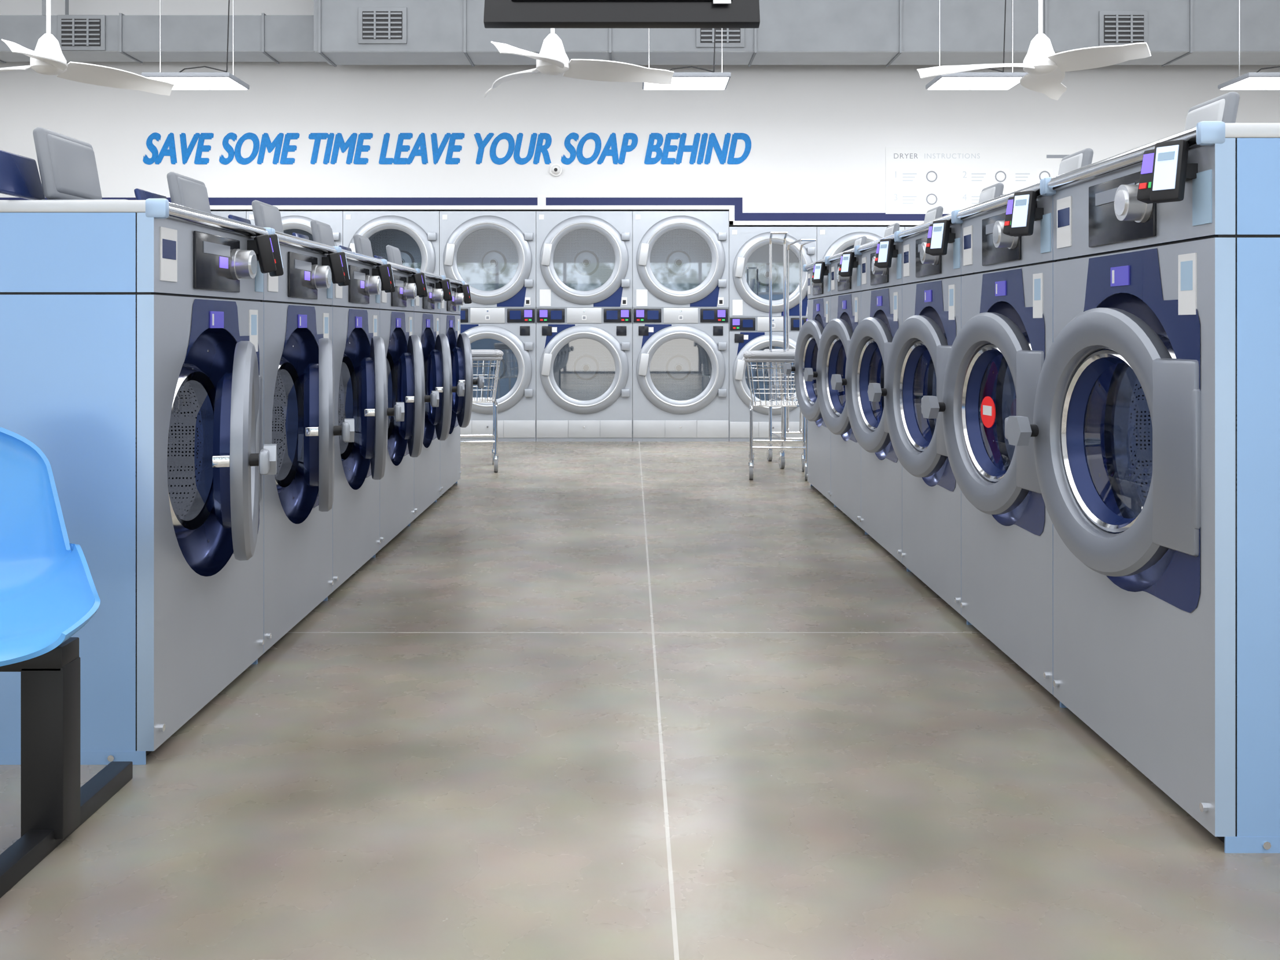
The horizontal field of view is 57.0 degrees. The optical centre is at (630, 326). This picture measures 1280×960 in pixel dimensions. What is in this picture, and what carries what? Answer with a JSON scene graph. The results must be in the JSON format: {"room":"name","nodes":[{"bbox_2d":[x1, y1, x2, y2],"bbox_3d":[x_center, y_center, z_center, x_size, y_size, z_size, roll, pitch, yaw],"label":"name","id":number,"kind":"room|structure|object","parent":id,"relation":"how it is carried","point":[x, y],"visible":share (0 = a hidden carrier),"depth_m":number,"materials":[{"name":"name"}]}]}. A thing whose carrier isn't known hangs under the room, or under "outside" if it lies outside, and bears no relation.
{"room":"laundromat","nodes":[
{"label":"laundromat","id":0,"kind":"room"},
{"bbox_2d":[0,0,174,96],"bbox_3d":[-3.965,-2.462,7.769,1.424,1.615,1.367,0,0,0],"label":"ceiling fan","id":1,"kind":"object","parent":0,"point":[47,58],"depth_m":8.02,"materials":[{"name":"white plastic"}]},
{"bbox_2d":[0,0,325,63],"bbox_3d":[-5.305,-2.792,10.143,5.290,0.955,0.445,0,0,0],"label":"air duct","id":2,"kind":"object","parent":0,"point":[121,37],"depth_m":9.95,"materials":[{"name":"silver metal"}]},
{"bbox_2d":[483,28,674,97],"bbox_3d":[-0.383,-2.462,7.844,1.353,1.615,1.430,0,0,0],"label":"ceiling fan","id":3,"kind":"object","parent":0,"point":[552,59],"depth_m":7.94,"materials":[{"name":"white plastic"}]},
{"bbox_2d":[483,0,760,28],"bbox_3d":[-0.040,-2.309,5.365,1.240,1.922,0.451,0,0,0],"label":"tv","id":4,"kind":"object","parent":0,"point":[497,14],"depth_m":5.30,"materials":[{"name":"black plastic"}]},
{"bbox_2d":[0,440,1279,959],"bbox_3d":[0.000,1.080,3.350,16.000,0.100,16.700,0,0,0],"label":"floor","id":5,"kind":"structure","parent":0,"point":[594,700],"depth_m":2.67,"materials":[{"name":"concrete"}]},
{"bbox_2d":[0,427,132,898],"bbox_3d":[-1.827,0.618,2.319,1.630,0.825,0.742,0,0,0],"label":"plastic chair","id":6,"kind":"object","parent":5,"relation":"on","point":[48,593],"visible":1,"depth_m":2.35,"materials":[{"name":"blue plastic"}]},
{"bbox_2d":[0,127,283,764],"bbox_3d":[-1.402,0.270,3.171,1.040,1.520,0.874,0,0,0],"label":"washing machine","id":7,"kind":"object","parent":5,"relation":"on","point":[132,331],"visible":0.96,"depth_m":2.77,"materials":[{"name":"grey metal"}]},
{"bbox_2d":[210,211,246,218],"bbox_3d":[-3.890,-0.005,11.045,0.864,2.070,1.010,0,0,0],"label":"dryer","id":8,"kind":"object","parent":5,"relation":"on","point":[242,214],"visible":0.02,"depth_m":10.60,"materials":[{"name":"silver metal"}]},
{"bbox_2d":[134,171,354,663],"bbox_3d":[-1.402,0.270,4.004,1.040,1.520,0.874,0,0,0],"label":"washing machine","id":9,"kind":"object","parent":5,"relation":"on","point":[299,376],"visible":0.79,"depth_m":3.92,"materials":[{"name":"grey metal"}]},
{"bbox_2d":[246,211,343,246],"bbox_3d":[-3.022,-0.005,11.045,0.864,2.070,1.010,0,0,0],"label":"dryer","id":10,"kind":"object","parent":5,"relation":"on","point":[298,222],"visible":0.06,"depth_m":10.60,"materials":[{"name":"silver metal"}]},
{"bbox_2d":[227,200,404,591],"bbox_3d":[-1.402,0.270,4.837,1.040,1.520,0.874,0,0,0],"label":"washing machine","id":11,"kind":"object","parent":5,"relation":"on","point":[360,367],"visible":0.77,"depth_m":4.77,"materials":[{"name":"grey metal"}]},
{"bbox_2d":[292,219,439,557],"bbox_3d":[-1.402,0.270,5.670,1.040,1.520,0.874,0,0,0],"label":"washing machine","id":12,"kind":"object","parent":5,"relation":"on","point":[405,364],"visible":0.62,"depth_m":5.61,"materials":[{"name":"grey metal"}]},
{"bbox_2d":[343,211,439,275],"bbox_3d":[-2.154,-0.005,11.045,0.864,2.070,1.010,0,0,0],"label":"dryer","id":13,"kind":"object","parent":5,"relation":"on","point":[416,234],"visible":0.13,"depth_m":10.60,"materials":[{"name":"silver metal"}]},
{"bbox_2d":[338,233,464,519],"bbox_3d":[-1.402,0.270,6.503,1.040,1.520,0.874,0,0,0],"label":"washing machine","id":14,"kind":"object","parent":5,"relation":"on","point":[435,345],"visible":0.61,"depth_m":6.45,"materials":[{"name":"grey metal"}]},
{"bbox_2d":[373,244,484,502],"bbox_3d":[-1.402,0.270,7.336,1.040,1.520,0.874,0,0,0],"label":"washing machine","id":15,"kind":"object","parent":5,"relation":"on","point":[460,347],"visible":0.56,"depth_m":7.25,"materials":[{"name":"grey metal"}]},
{"bbox_2d":[460,349,503,472],"bbox_3d":[-1.170,0.600,8.550,0.480,0.860,0.640,0,0,-8],"label":"cart","id":16,"kind":"object","parent":5,"relation":"on","point":[477,355],"visible":0.52,"depth_m":8.33,"materials":[{"name":"grey metal"}]},
{"bbox_2d":[439,211,536,441],"bbox_3d":[-1.286,-0.005,11.045,0.864,2.070,1.010,0,0,0],"label":"dryer","id":17,"kind":"object","parent":5,"relation":"on","point":[494,253],"visible":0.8,"depth_m":10.60,"materials":[{"name":"silver metal"}]},
{"bbox_2d":[536,211,632,441],"bbox_3d":[-0.418,-0.005,11.045,0.864,2.070,1.010,0,0,0],"label":"dryer","id":18,"kind":"object","parent":5,"relation":"on","point":[584,258],"visible":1,"depth_m":10.60,"materials":[{"name":"silver metal"}]},
{"bbox_2d":[632,211,729,441],"bbox_3d":[0.450,-0.005,11.045,0.864,2.070,1.010,0,0,0],"label":"dryer","id":19,"kind":"object","parent":5,"relation":"on","point":[680,259],"visible":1,"depth_m":10.60,"materials":[{"name":"silver metal"}]},
{"bbox_2d":[729,226,816,441],"bbox_3d":[1.279,0.065,11.045,0.786,1.930,1.010,0,0,0],"label":"dryer","id":20,"kind":"object","parent":5,"relation":"on","point":[749,246],"visible":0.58,"depth_m":10.60,"materials":[{"name":"silver metal"}]},
{"bbox_2d":[743,231,807,480],"bbox_3d":[1.020,0.196,8.150,0.480,1.669,0.640,0,0,6],"label":"cart","id":21,"kind":"object","parent":5,"relation":"on","point":[770,356],"visible":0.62,"depth_m":8.22,"materials":[{"name":"grey metal"}]},
{"bbox_2d":[763,238,816,468],"bbox_3d":[1.270,0.196,8.800,0.480,1.669,0.640,0,0,-4],"label":"cart","id":22,"kind":"object","parent":5,"relation":"on","point":[782,461],"visible":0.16,"depth_m":9.02,"materials":[{"name":"grey metal"}]},
{"bbox_2d":[783,235,866,506],"bbox_3d":[1.531,0.234,7.191,1.126,1.592,0.892,0,0,0],"label":"washing machine","id":23,"kind":"object","parent":5,"relation":"on","point":[819,273],"visible":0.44,"depth_m":7.26,"materials":[{"name":"grey metal"}]},
{"bbox_2d":[803,222,899,527],"bbox_3d":[1.531,0.234,6.303,1.126,1.592,0.892,0,0,0],"label":"washing machine","id":24,"kind":"object","parent":5,"relation":"on","point":[845,494],"visible":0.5,"depth_m":6.37,"materials":[{"name":"grey metal"}]},
{"bbox_2d":[816,226,904,260],"bbox_3d":[2.069,0.065,11.045,0.786,1.930,1.010,0,0,0],"label":"dryer","id":25,"kind":"object","parent":5,"relation":"on","point":[830,241],"visible":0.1,"depth_m":10.60,"materials":[{"name":"silver metal"}]},
{"bbox_2d":[830,206,943,563],"bbox_3d":[1.531,0.234,5.415,1.126,1.592,0.892,0,0,0],"label":"washing machine","id":26,"kind":"object","parent":5,"relation":"on","point":[870,342],"visible":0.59,"depth_m":5.47,"materials":[{"name":"grey metal"}]},
{"bbox_2d":[904,226,912,229],"bbox_3d":[2.859,0.065,11.045,0.786,1.930,1.010,0,0,0],"label":"dryer","id":27,"kind":"object","parent":5,"relation":"on","point":[905,228],"visible":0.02,"depth_m":10.60,"materials":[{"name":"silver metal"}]},
{"bbox_2d":[867,182,1003,624],"bbox_3d":[1.531,0.234,4.527,1.126,1.592,0.892,0,0,0],"label":"washing machine","id":28,"kind":"object","parent":5,"relation":"on","point":[920,348],"visible":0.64,"depth_m":4.54,"materials":[{"name":"grey metal"}]},
{"bbox_2d":[920,148,1093,707],"bbox_3d":[1.531,0.234,3.639,1.126,1.592,0.892,0,0,0],"label":"washing machine","id":29,"kind":"object","parent":5,"relation":"on","point":[995,361],"visible":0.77,"depth_m":3.61,"materials":[{"name":"grey metal"}]},
{"bbox_2d":[1004,91,1279,852],"bbox_3d":[1.531,0.234,2.751,1.126,1.592,0.892,0,0,0],"label":"washing machine","id":30,"kind":"object","parent":5,"relation":"on","point":[1155,429],"visible":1,"depth_m":2.45,"materials":[{"name":"grey metal"}]},
{"bbox_2d":[0,0,1279,226],"bbox_3d":[0.000,-2.092,11.147,16.000,2.355,1.106,0,0,0],"label":"wall","id":31,"kind":"structure","parent":0,"point":[819,135],"depth_m":10.60,"materials":[{"name":"white paint"}]},
{"bbox_2d":[0,197,948,220],"bbox_3d":[0.000,-1.059,10.598,16.000,0.208,0.004,0,0,0],"label":"wall stripe","id":32,"kind":"structure","parent":31,"relation":"attached to","point":[737,202],"depth_m":10.60,"materials":[{"name":"blue paint"}]},
{"bbox_2d":[537,195,545,205],"bbox_3d":[-0.800,-1.130,10.595,0.075,0.115,0.011,0,0,0],"label":"wall outlet","id":33,"kind":"object","parent":31,"relation":"attached to","point":[541,198],"visible":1,"depth_m":10.59,"materials":[{"name":"white plastic"}]},
{"bbox_2d":[549,163,562,175],"bbox_3d":[-0.670,-1.410,10.568,0.110,0.110,0.071,0,0,0],"label":"security camera","id":34,"kind":"object","parent":31,"relation":"attached to","point":[555,169],"depth_m":10.56,"materials":[{"name":"white plastic"}]},
{"bbox_2d":[209,205,924,225],"bbox_3d":[0.000,-1.003,10.592,16.000,0.176,0.016,0,0,0],"label":"trim","id":35,"kind":"structure","parent":31,"relation":"attached to","point":[730,208],"depth_m":10.58,"materials":[{"name":"white"}]},
{"bbox_2d":[885,146,1076,214],"bbox_3d":[3.150,-1.315,10.595,1.720,0.600,0.008,0,0,0],"label":"sign","id":36,"kind":"object","parent":31,"relation":"attached to","point":[919,180],"visible":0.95,"depth_m":10.59,"materials":[{"name":"white"}]},
{"bbox_2d":[313,0,1279,66],"bbox_3d":[2.665,-2.767,9.992,10.570,1.005,0.545,0,0,0],"label":"air duct","id":37,"kind":"object","parent":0,"point":[887,32],"depth_m":9.75,"materials":[{"name":"silver metal"}]},
{"bbox_2d":[917,0,1151,100],"bbox_3d":[2.554,-2.462,7.900,1.264,1.615,1.448,0,0,0],"label":"ceiling fan","id":38,"kind":"object","parent":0,"point":[1045,69],"depth_m":7.81,"materials":[{"name":"white plastic"}]},
{"bbox_3d":[0.000,-3.320,3.350,16.000,0.100,16.700,0,0,0],"label":"ceiling","id":39,"kind":"structure","parent":0,"visible":0},
{"bbox_2d":[141,0,249,89],"bbox_3d":[-3.330,-2.570,9.050,0.660,1.410,0.470,0,0,0],"label":"led light","id":40,"kind":"object","parent":39,"relation":"hanging from","point":[225,80],"visible":0.91,"depth_m":9.00,"materials":[{"name":"grey plastic"}]},
{"bbox_2d":[642,28,730,89],"bbox_3d":[0.420,-2.570,9.050,0.660,1.410,0.470,0,0,0],"label":"led light","id":41,"kind":"object","parent":39,"relation":"hanging from","point":[713,80],"visible":0.83,"depth_m":9.04,"materials":[{"name":"white plastic"}]},
{"bbox_2d":[925,0,1028,89],"bbox_3d":[2.650,-2.570,9.050,0.660,1.410,0.470,0,0,0],"label":"led light","id":42,"kind":"object","parent":39,"relation":"hanging from","point":[1002,80],"visible":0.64,"depth_m":9.00,"materials":[{"name":"white plastic"}]},
{"bbox_2d":[1218,0,1279,89],"bbox_3d":[4.950,-2.570,9.050,0.660,1.410,0.470,0,0,0],"label":"led light","id":43,"kind":"object","parent":39,"relation":"hanging from","point":[1257,80],"visible":1,"depth_m":9.05,"materials":[{"name":"white plastic"}]}
]}

